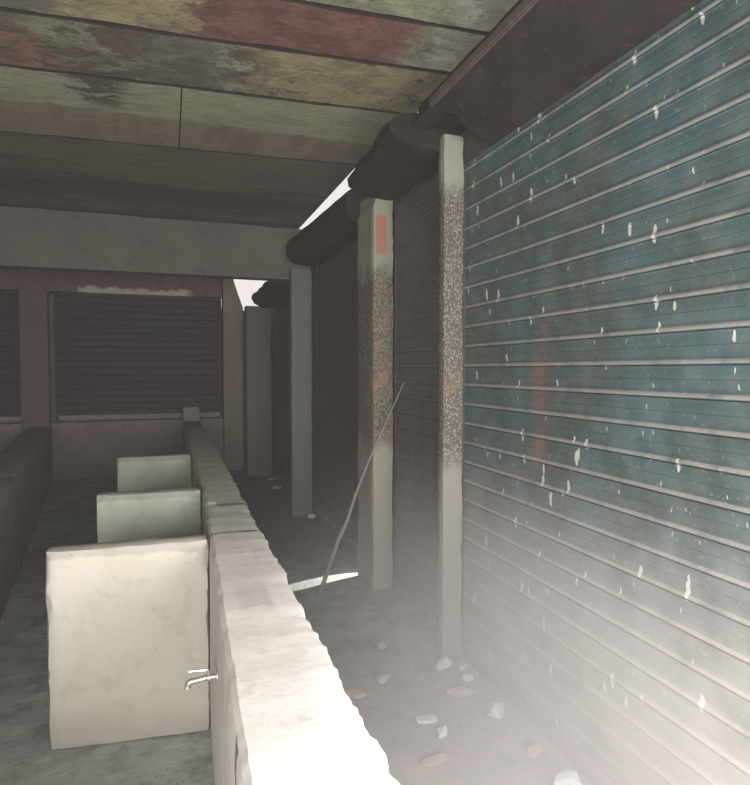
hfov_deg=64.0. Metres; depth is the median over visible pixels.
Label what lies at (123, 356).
roller shutter
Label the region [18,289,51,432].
pillar
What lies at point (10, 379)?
roller shutter
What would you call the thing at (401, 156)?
hood
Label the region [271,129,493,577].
wall
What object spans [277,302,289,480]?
curtain
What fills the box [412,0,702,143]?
hood
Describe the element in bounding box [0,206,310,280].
beam
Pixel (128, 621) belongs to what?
wall
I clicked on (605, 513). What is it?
roller shutter
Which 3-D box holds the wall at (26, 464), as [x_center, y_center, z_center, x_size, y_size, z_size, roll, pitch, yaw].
[-2.706,0.968,4.234,0.317,0.747,8.476,-1,2,-25]
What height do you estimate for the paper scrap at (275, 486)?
0.033 m
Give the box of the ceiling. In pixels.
[0,0,517,228]
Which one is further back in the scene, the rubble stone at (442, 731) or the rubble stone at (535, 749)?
the rubble stone at (442, 731)
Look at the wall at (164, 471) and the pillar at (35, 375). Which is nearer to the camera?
the wall at (164, 471)
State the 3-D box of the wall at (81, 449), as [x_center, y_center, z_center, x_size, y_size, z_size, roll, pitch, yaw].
[-4.231,-0.161,8.428,5.503,2.710,0.507,-1,2,-19]
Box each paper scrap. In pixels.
[272,485,282,489]
[459,663,467,670]
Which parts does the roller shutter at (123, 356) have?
guide rail, guide rail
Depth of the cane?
3.93 m
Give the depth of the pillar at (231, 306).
8.92 m
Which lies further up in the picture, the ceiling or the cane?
the ceiling
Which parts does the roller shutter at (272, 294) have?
guide rail, guide rail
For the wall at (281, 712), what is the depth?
1.47 m
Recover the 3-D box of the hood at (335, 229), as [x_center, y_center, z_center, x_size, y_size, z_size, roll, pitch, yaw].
[-0.437,-1.383,5.203,0.330,0.264,1.845,-1,2,-19]
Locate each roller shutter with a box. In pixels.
[0,290,21,421]
[53,292,221,419]
[251,268,315,508]
[286,189,367,552]
[347,113,464,628]
[412,0,749,784]
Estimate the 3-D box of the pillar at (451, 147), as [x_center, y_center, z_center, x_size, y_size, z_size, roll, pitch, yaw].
[0.392,0.038,3.116,0.119,2.691,0.070,-1,2,-19]
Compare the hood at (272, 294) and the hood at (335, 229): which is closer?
the hood at (335, 229)
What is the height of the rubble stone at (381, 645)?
0.027 m
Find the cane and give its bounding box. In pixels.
[317,382,404,594]
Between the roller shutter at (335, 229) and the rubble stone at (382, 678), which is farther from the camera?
the roller shutter at (335, 229)
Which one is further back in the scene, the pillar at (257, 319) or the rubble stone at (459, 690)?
the pillar at (257, 319)
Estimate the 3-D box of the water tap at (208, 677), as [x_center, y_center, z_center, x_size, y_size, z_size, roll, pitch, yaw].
[-0.538,0.881,1.859,0.102,0.053,0.038,-1,2,-19]
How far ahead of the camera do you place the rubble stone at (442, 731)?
2.45 m
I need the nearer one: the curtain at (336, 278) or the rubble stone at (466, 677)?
the rubble stone at (466, 677)
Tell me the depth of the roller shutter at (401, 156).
3.66 m
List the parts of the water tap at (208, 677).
spout, lever handle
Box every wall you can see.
[0,294,245,479]
[0,427,52,620]
[46,534,209,749]
[97,487,201,542]
[117,454,191,491]
[182,405,399,784]
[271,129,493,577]
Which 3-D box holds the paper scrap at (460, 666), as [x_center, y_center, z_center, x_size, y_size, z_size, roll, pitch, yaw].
[0.443,1.379,3.020,0.047,0.026,0.021,-2,3,-42]
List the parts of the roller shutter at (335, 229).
guide rail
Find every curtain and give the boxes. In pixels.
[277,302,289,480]
[316,239,357,542]
[396,173,439,616]
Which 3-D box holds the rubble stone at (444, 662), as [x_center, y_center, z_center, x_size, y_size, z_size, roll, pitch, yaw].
[0.352,1.363,3.032,0.102,0.058,0.076,-2,3,-42]
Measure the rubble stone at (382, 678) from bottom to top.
0.034 m
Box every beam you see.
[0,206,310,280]
[0,268,221,297]
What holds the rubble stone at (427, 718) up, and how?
on the floor
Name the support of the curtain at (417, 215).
hanging from the roller shutter at (401, 156)
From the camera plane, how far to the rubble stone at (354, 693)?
2.76 m
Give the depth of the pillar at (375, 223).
4.06 m
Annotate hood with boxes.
[251,268,312,307]
[286,189,367,265]
[347,113,460,199]
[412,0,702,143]
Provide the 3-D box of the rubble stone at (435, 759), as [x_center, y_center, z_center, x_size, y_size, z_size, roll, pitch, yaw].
[0.229,1.410,2.311,0.126,0.018,0.074,-1,2,-25]
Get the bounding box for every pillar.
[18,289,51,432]
[221,279,243,470]
[244,306,271,476]
[288,268,311,515]
[357,196,392,590]
[437,134,463,657]
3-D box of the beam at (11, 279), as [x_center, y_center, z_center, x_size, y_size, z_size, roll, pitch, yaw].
[-4.569,-1.598,8.241,4.775,0.435,0.353,-1,2,-19]
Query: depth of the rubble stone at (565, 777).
2.13 m
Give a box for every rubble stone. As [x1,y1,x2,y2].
[344,688,367,698]
[374,673,391,683]
[377,641,387,649]
[415,714,437,723]
[420,751,446,766]
[435,656,452,670]
[437,726,447,738]
[446,684,475,697]
[462,674,473,681]
[487,701,504,718]
[526,742,543,758]
[554,770,581,784]
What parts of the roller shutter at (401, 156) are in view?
guide rail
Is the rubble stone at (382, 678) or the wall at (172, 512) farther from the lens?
the wall at (172, 512)
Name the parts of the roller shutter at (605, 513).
guide rail, edge rail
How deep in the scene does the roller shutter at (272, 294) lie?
7.82 m
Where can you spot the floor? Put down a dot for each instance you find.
(349, 618)
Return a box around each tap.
[184,669,217,688]
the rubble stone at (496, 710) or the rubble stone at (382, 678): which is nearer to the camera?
the rubble stone at (496, 710)
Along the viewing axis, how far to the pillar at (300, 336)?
6.15 m
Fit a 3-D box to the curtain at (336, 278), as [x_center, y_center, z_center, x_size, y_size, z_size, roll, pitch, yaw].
[-0.315,-0.016,5.402,0.018,2.487,1.725,-1,2,-19]
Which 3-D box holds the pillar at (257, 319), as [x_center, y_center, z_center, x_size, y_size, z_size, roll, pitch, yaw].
[-1.671,-0.023,8.577,0.358,2.402,0.270,-1,2,-19]
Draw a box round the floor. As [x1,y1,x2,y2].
[0,466,596,784]

